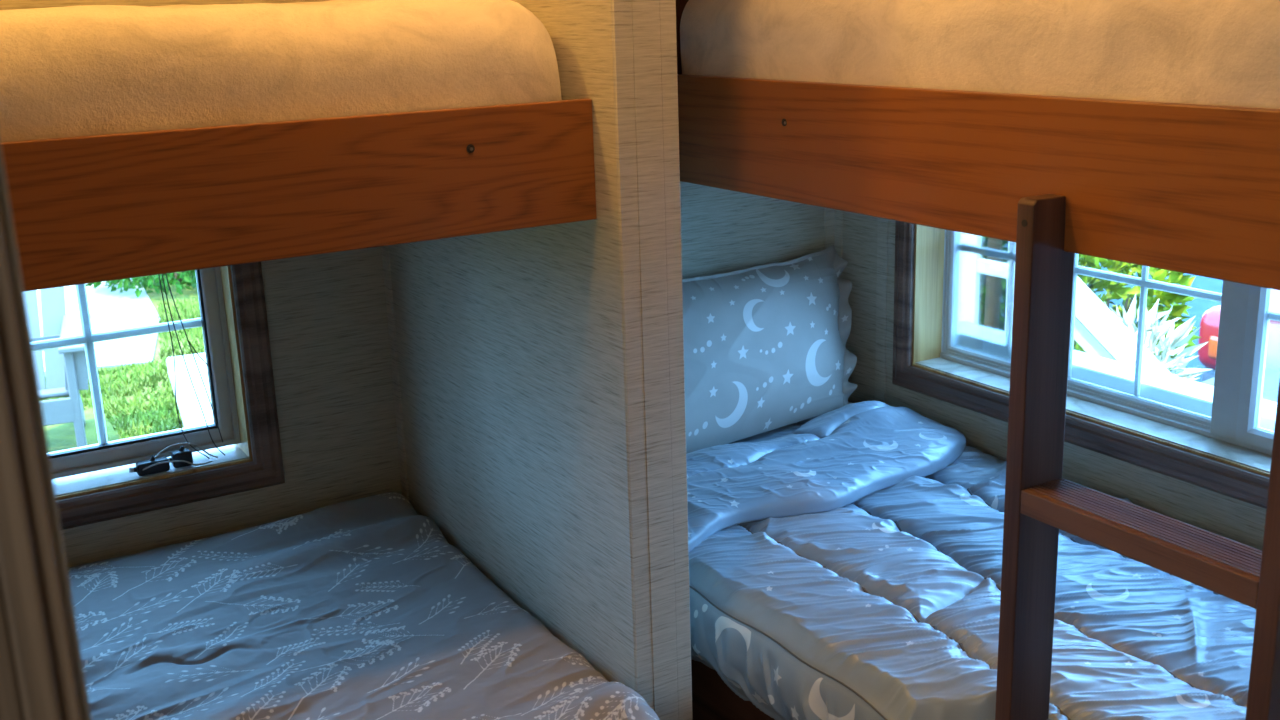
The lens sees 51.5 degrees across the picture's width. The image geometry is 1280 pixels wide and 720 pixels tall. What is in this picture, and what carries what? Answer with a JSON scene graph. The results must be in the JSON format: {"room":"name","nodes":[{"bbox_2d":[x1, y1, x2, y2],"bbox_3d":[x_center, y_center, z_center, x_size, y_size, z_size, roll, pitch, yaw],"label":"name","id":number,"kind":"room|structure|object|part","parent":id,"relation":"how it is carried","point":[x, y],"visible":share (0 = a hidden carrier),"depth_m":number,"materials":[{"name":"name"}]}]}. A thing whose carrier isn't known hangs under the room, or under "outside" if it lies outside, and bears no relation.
{"room":"bunk bedroom","nodes":[
{"label":"bunk bedroom","id":0,"kind":"room"},
{"bbox_2d":[0,0,824,566],"bbox_3d":[-0.890,-0.205,2.369,3.270,2.200,0.120,-11,18,-29],"label":"wall","id":1,"kind":"structure","parent":0,"point":[327,319],"depth_m":2.54,"materials":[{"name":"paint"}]},
{"bbox_2d":[32,262,284,529],"bbox_3d":[-1.062,0.014,2.300,0.814,0.572,0.129,-11,18,-29],"label":"window","id":2,"kind":"structure","parent":1,"relation":"in","point":[94,483],"depth_m":2.44,"materials":[{"name":"brown wood"}]},
{"bbox_3d":[-1.075,-0.003,2.331,0.685,0.440,0.047,-11,18,-29],"label":"sash","id":3,"kind":"part","parent":2,"relation":"part of","materials":[{"name":"grey plastic"}]},
{"bbox_3d":[-1.061,0.231,2.369,0.704,0.007,0.106,-11,18,-29],"label":"sill","id":4,"kind":"part","parent":2,"relation":"part of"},
{"bbox_2d":[129,274,224,475],"bbox_3d":[-0.857,-0.021,2.388,0.176,0.456,0.044,-11,18,-29],"label":"cord tangle","id":5,"kind":"object","parent":2,"relation":"on","point":[182,457],"visible":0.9,"depth_m":2.43,"materials":[{"name":"black plastic"}]},
{"bbox_3d":[-0.847,0.191,2.430,0.126,0.023,0.014,-11,18,-29],"label":"cord","id":6,"kind":"part","parent":5,"relation":"part of","materials":[{"name":"plastic"}]},
{"bbox_3d":[-0.837,-0.031,2.418,0.051,0.454,0.005,-7,16,-18],"label":"cord","id":7,"kind":"part","parent":5,"relation":"part of","materials":[{"name":"black plastic"}]},
{"bbox_3d":[-0.837,0.173,2.449,0.118,0.046,0.006,-15,20,-39],"label":"cord","id":8,"kind":"part","parent":5,"relation":"part of","materials":[{"name":"plastic"}]},
{"bbox_3d":[-0.824,-0.033,2.428,0.077,0.456,0.008,-11,18,-29],"label":"cord","id":9,"kind":"part","parent":5,"relation":"part of","materials":[{"name":"black plastic"}]},
{"bbox_3d":[-0.823,-0.046,2.427,0.072,0.430,0.002,-11,18,-29],"label":"cord","id":10,"kind":"part","parent":5,"relation":"part of","materials":[{"name":"black plastic"}]},
{"bbox_3d":[-0.812,-0.011,2.443,0.035,0.059,0.002,-11,18,-29],"label":"cord","id":11,"kind":"part","parent":5,"relation":"part of","materials":[{"name":"black plastic"}]},
{"bbox_2d":[0,99,596,290],"bbox_3d":[-1.159,-0.190,1.619,2.056,0.160,0.852,-11,18,-29],"label":"bunk","id":12,"kind":"object","parent":1,"relation":"attached to","point":[105,207],"visible":1,"depth_m":1.57,"materials":[{"name":"brown wood"}]},
{"bbox_2d":[0,0,561,141],"bbox_3d":[-1.169,-0.294,1.599,2.060,0.234,0.833,-11,18,-29],"label":"mattress","id":13,"kind":"object","parent":12,"relation":"on","point":[79,70],"visible":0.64,"depth_m":1.56,"materials":[{"name":"beige fabric"}]},
{"bbox_2d":[824,208,842,325],"bbox_3d":[0.456,-0.146,3.130,0.030,0.800,0.030,-11,18,-29],"label":"trim","id":14,"kind":"structure","parent":1,"relation":"attached to","point":[833,221],"depth_m":3.09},
{"bbox_2d":[388,0,636,691],"bbox_3d":[-0.218,-0.173,2.175,0.094,2.200,0.909,-11,18,-29],"label":"wall partition","id":15,"kind":"structure","parent":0,"point":[511,347],"depth_m":2.06,"materials":[{"name":"paint"}]},
{"bbox_2d":[381,246,409,501],"bbox_3d":[-0.478,0.031,2.596,0.004,0.800,0.028,-11,18,-29],"label":"trim","id":16,"kind":"structure","parent":15,"relation":"attached to","point":[385,249],"depth_m":2.59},
{"bbox_2d":[612,0,653,710],"bbox_3d":[-0.011,-0.072,1.780,0.026,2.200,0.004,-11,18,-29],"label":"trim","id":17,"kind":"structure","parent":15,"relation":"attached to","point":[622,10],"depth_m":1.79,"materials":[{"name":"beige wood"}]},
{"bbox_2d":[631,0,677,719],"bbox_3d":[0.019,-0.077,1.796,0.041,2.200,0.004,-11,18,-29],"label":"trim","id":18,"kind":"structure","parent":15,"relation":"attached to","point":[645,13],"depth_m":1.81,"materials":[{"name":"beige wood"}]},
{"bbox_2d":[659,0,692,719],"bbox_3d":[0.047,-0.083,1.813,0.026,2.200,0.004,-11,18,-29],"label":"trim","id":19,"kind":"structure","parent":15,"relation":"attached to","point":[668,38],"depth_m":1.83,"materials":[{"name":"beige wood"}]},
{"bbox_2d":[842,211,1265,550],"bbox_3d":[1.486,-0.049,1.519,0.120,2.200,3.809,-11,18,-29],"label":"wall","id":20,"kind":"structure","parent":0,"point":[1225,516],"depth_m":2.79,"materials":[{"name":"paper"}]},
{"bbox_2d":[875,217,887,402],"bbox_3d":[0.548,-0.115,3.008,0.002,0.800,0.033,-11,18,-29],"label":"trim","id":21,"kind":"structure","parent":20,"relation":"attached to","point":[882,234],"depth_m":3.01,"materials":[{"name":"beige wood"}]},
{"bbox_2d":[676,0,1279,290],"bbox_3d":[0.618,-0.611,1.922,0.787,0.716,2.006,-11,18,-29],"label":"bunk","id":22,"kind":"object","parent":20,"relation":"attached to","point":[1194,189],"visible":0.63,"depth_m":1.57,"materials":[{"name":"brown wood"}]},
{"bbox_3d":[0.321,-0.773,2.407,0.765,0.640,0.020,-11,18,-29],"label":"panel","id":23,"kind":"part","parent":22,"relation":"part of","materials":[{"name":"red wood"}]},
{"bbox_2d":[680,0,1279,108],"bbox_3d":[0.757,-0.405,1.769,0.768,0.238,1.498,-11,18,-29],"label":"mattress","id":24,"kind":"object","parent":22,"relation":"on","point":[1201,52],"visible":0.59,"depth_m":1.57,"materials":[{"name":"beige fabric"}]},
{"bbox_2d":[995,194,1279,719],"bbox_3d":[0.568,0.461,1.530,0.072,1.268,0.360,-11,18,-29],"label":"ladder","id":25,"kind":"object","parent":22,"relation":"attached to","point":[1039,502],"visible":0.97,"depth_m":1.52,"materials":[{"name":"brown wood"}]},
{"bbox_3d":[0.482,0.425,1.670,0.071,1.268,0.025,-11,18,-29],"label":"rail","id":26,"kind":"part","parent":25,"relation":"part of","materials":[{"name":"brown wood"}]},
{"bbox_3d":[0.655,0.496,1.391,0.071,1.268,0.024,-11,18,-29],"label":"rail","id":27,"kind":"part","parent":25,"relation":"part of","materials":[{"name":"brown wood"}]},
{"bbox_2d":[892,221,1279,508],"bbox_3d":[1.062,-0.068,2.330,0.234,0.563,1.600,-11,18,-29],"label":"window","id":28,"kind":"structure","parent":20,"relation":"in","point":[954,291],"depth_m":2.58,"materials":[{"name":"brown wood"}]},
{"bbox_3d":[0.871,-0.146,2.639,0.022,0.410,0.704,-11,18,-29],"label":"sash","id":29,"kind":"part","parent":28,"relation":"part of","materials":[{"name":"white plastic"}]},
{"bbox_3d":[0.873,-0.146,2.640,0.004,0.386,0.680,-11,18,-29],"label":"pane","id":30,"kind":"part","parent":28,"relation":"part of","materials":[{"name":"clear glass"}]},
{"bbox_3d":[1.034,0.154,2.368,0.106,0.007,1.468,-11,18,-29],"label":"sill","id":31,"kind":"part","parent":28,"relation":"part of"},
{"bbox_3d":[1.055,-0.072,2.338,0.037,0.455,1.467,-11,18,-29],"label":"frame","id":32,"kind":"part","parent":28,"relation":"part of","materials":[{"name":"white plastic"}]},
{"bbox_3d":[1.128,0.112,2.416,0.094,0.058,1.600,-11,18,-29],"label":"sill","id":33,"kind":"part","parent":28,"relation":"part of","materials":[{"name":"white plastic"}]},
{"bbox_3d":[1.239,0.006,2.017,0.028,0.427,0.689,-11,18,-29],"label":"sash","id":34,"kind":"part","parent":28,"relation":"part of","materials":[{"name":"white plastic"}]},
{"bbox_3d":[1.243,0.006,2.020,0.004,0.375,0.637,-11,18,-29],"label":"pane","id":35,"kind":"part","parent":28,"relation":"part of","materials":[{"name":"clear glass"}]},
{"bbox_3d":[0.134,1.297,1.081,3.270,0.080,3.910,-11,18,-29],"label":"floor","id":36,"kind":"structure","parent":0,"visible":0},
{"bbox_2d":[691,659,774,719],"bbox_3d":[0.668,0.638,2.269,0.756,0.530,1.999,-11,18,-29],"label":"bed","id":37,"kind":"object","parent":36,"relation":"on","point":[712,699],"visible":0.02,"depth_m":2.42,"materials":[{"name":"brown wood"}]},
{"bbox_2d":[686,400,1255,719],"bbox_3d":[0.606,0.440,2.174,0.881,0.321,1.918,-11,18,-29],"label":"comforter","id":38,"kind":"object","parent":37,"relation":"on","point":[845,562],"visible":0.79,"depth_m":2.12,"materials":[{"name":"fabric"}]},
{"bbox_2d":[682,246,857,453],"bbox_3d":[0.193,-0.012,2.850,0.753,0.357,0.206,-11,18,-29],"label":"pillow","id":39,"kind":"object","parent":38,"relation":"on","point":[765,350],"visible":0.7,"depth_m":2.84,"materials":[{"name":"blue fabric"}]},
{"bbox_3d":[-0.785,0.367,0.268,1.200,2.200,0.100,-11,18,-29],"label":"wall","id":40,"kind":"structure","parent":0,"visible":0},
{"bbox_2d":[0,143,90,719],"bbox_3d":[-0.272,0.273,0.551,0.107,2.200,0.118,-11,18,-29],"label":"trim","id":41,"kind":"structure","parent":40,"relation":"attached to","point":[42,677],"depth_m":0.47,"materials":[{"name":"brown wood"}]},
{"bbox_3d":[-1.092,0.830,1.834,2.052,0.500,0.984,-11,18,-29],"label":"bed","id":42,"kind":"object","parent":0,"visible":0},
{"bbox_2d":[67,492,659,719],"bbox_3d":[-1.066,0.673,1.748,2.034,0.320,1.083,-11,18,-29],"label":"bedspread","id":43,"kind":"object","parent":42,"relation":"on","point":[362,608],"visible":0.88,"depth_m":2.08,"materials":[{"name":"fabric"}]},
{"label":"outside","id":44,"kind":"structure","parent":0,"visible":0},
{"bbox_2d":[41,276,204,452],"bbox_3d":[2.787,-0.813,11.164,44.000,0.300,44.000,-11,18,-29],"label":"ground","id":45,"kind":"structure","parent":44,"point":[60,437],"depth_m":7.39,"materials":[{"name":"green plant"}]},
{"bbox_2d":[24,287,90,446],"bbox_3d":[-3.119,-0.035,6.449,0.850,1.110,0.963,-8,16,-20],"label":"armchair","id":46,"kind":"object","parent":45,"relation":"on","point":[66,370],"visible":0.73,"depth_m":6.67,"materials":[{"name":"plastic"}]},
{"bbox_3d":[-3.202,-0.062,6.668,0.620,0.070,0.030,-8,16,-20],"label":"rail","id":47,"kind":"part","parent":46,"relation":"part of","materials":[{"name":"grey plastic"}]},
{"bbox_3d":[-2.749,-0.136,6.458,0.130,0.025,0.760,-8,16,-20],"label":"armrest","id":48,"kind":"part","parent":46,"relation":"part of","materials":[{"name":"grey plastic"}]},
{"bbox_3d":[-2.668,0.234,6.282,0.040,0.600,0.090,-8,16,-20],"label":"leg","id":49,"kind":"part","parent":46,"relation":"part of","materials":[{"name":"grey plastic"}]},
{"bbox_3d":[-2.832,0.237,6.688,0.030,0.441,0.865,-8,17,-22],"label":"leg","id":50,"kind":"part","parent":46,"relation":"part of","materials":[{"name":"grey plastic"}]},
{"bbox_2d":[86,270,196,297],"bbox_3d":[-3.724,-0.901,10.590,1.616,0.841,1.528,-11,18,-29],"label":"shrub","id":51,"kind":"object","parent":45,"relation":"on","point":[178,279],"visible":0.13,"depth_m":10.22,"materials":[{"name":"green plant"}]},
{"bbox_3d":[-3.769,-0.829,10.679,0.568,0.416,0.289,2,16,15],"label":"stem","id":52,"kind":"part","parent":51,"relation":"part of","materials":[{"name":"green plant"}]},
{"bbox_2d":[166,353,213,427],"bbox_3d":[-1.843,0.329,6.122,0.689,0.450,1.428,-11,18,-29],"label":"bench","id":53,"kind":"object","parent":45,"relation":"on","point":[188,404],"visible":0.16,"depth_m":6.03,"materials":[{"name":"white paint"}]},
{"bbox_2d":[1074,276,1171,374],"bbox_3d":[1.528,0.275,4.367,0.105,1.269,0.757,-11,18,-29],"label":"stair handrail","id":54,"kind":"object","parent":45,"relation":"on","point":[1097,330],"visible":0.08,"depth_m":4.26,"materials":[{"name":"white paint"}]},
{"bbox_2d":[1073,254,1201,370],"bbox_3d":[2.089,-0.115,5.984,1.069,1.137,0.724,-11,18,-29],"label":"shrub","id":55,"kind":"object","parent":45,"relation":"on","point":[1115,290],"visible":0.22,"depth_m":5.79,"materials":[{"name":"green plant"}]},
{"bbox_3d":[2.108,0.071,6.035,0.293,0.750,0.140,-6,16,-16],"label":"stem","id":56,"kind":"part","parent":55,"relation":"part of","materials":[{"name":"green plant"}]},
{"bbox_2d":[1200,377,1214,385],"bbox_3d":[1.274,0.367,4.559,0.180,1.006,2.100,-11,18,-29],"label":"rail","id":57,"kind":"object","parent":45,"relation":"on","point":[1209,381],"visible":0.02,"depth_m":3.83,"materials":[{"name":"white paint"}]},
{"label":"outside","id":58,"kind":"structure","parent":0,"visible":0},
{"bbox_2d":[36,278,159,372],"bbox_3d":[-5.758,-0.442,10.271,4.460,0.032,5.675,-5,16,-11],"label":"path","id":59,"kind":"structure","parent":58,"point":[115,310],"depth_m":9.44,"materials":[{"name":"white concrete"}]},
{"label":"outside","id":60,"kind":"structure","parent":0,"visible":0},
{"bbox_2d":[1073,263,1277,401],"bbox_3d":[8.212,-0.144,7.480,10.550,0.015,24.000,-11,18,-29],"label":"road","id":61,"kind":"structure","parent":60,"point":[1199,306],"depth_m":8.78,"materials":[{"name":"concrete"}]},
{"bbox_2d":[1198,289,1279,392],"bbox_3d":[4.761,-0.224,5.373,1.792,1.463,4.500,-11,18,-29],"label":"car","id":62,"kind":"object","parent":61,"relation":"on","point":[1209,323],"visible":0.37,"depth_m":6.83,"materials":[{"name":"paint"}]},
{"bbox_2d":[1208,336,1217,358],"bbox_3d":[2.982,-0.065,6.837,0.060,0.130,0.100,-11,18,-29],"label":"lamp","id":63,"kind":"object","parent":62,"relation":"attached to","point":[1212,340],"depth_m":6.83,"materials":[{"name":"orange glass"}]},
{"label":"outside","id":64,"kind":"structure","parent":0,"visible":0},
{"bbox_3d":[5.548,1.966,0.094,1.950,0.012,13.600,-11,18,-29],"label":"driveway","id":65,"kind":"object","parent":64,"visible":0},
{"bbox_2d":[1104,295,1212,380],"bbox_3d":[1.931,0.191,5.232,0.598,0.951,0.519,-11,18,-29],"label":"shrub","id":66,"kind":"object","parent":65,"relation":"on","point":[1152,334],"visible":0.15,"depth_m":5.13,"materials":[{"name":"white plant"}]}
]}

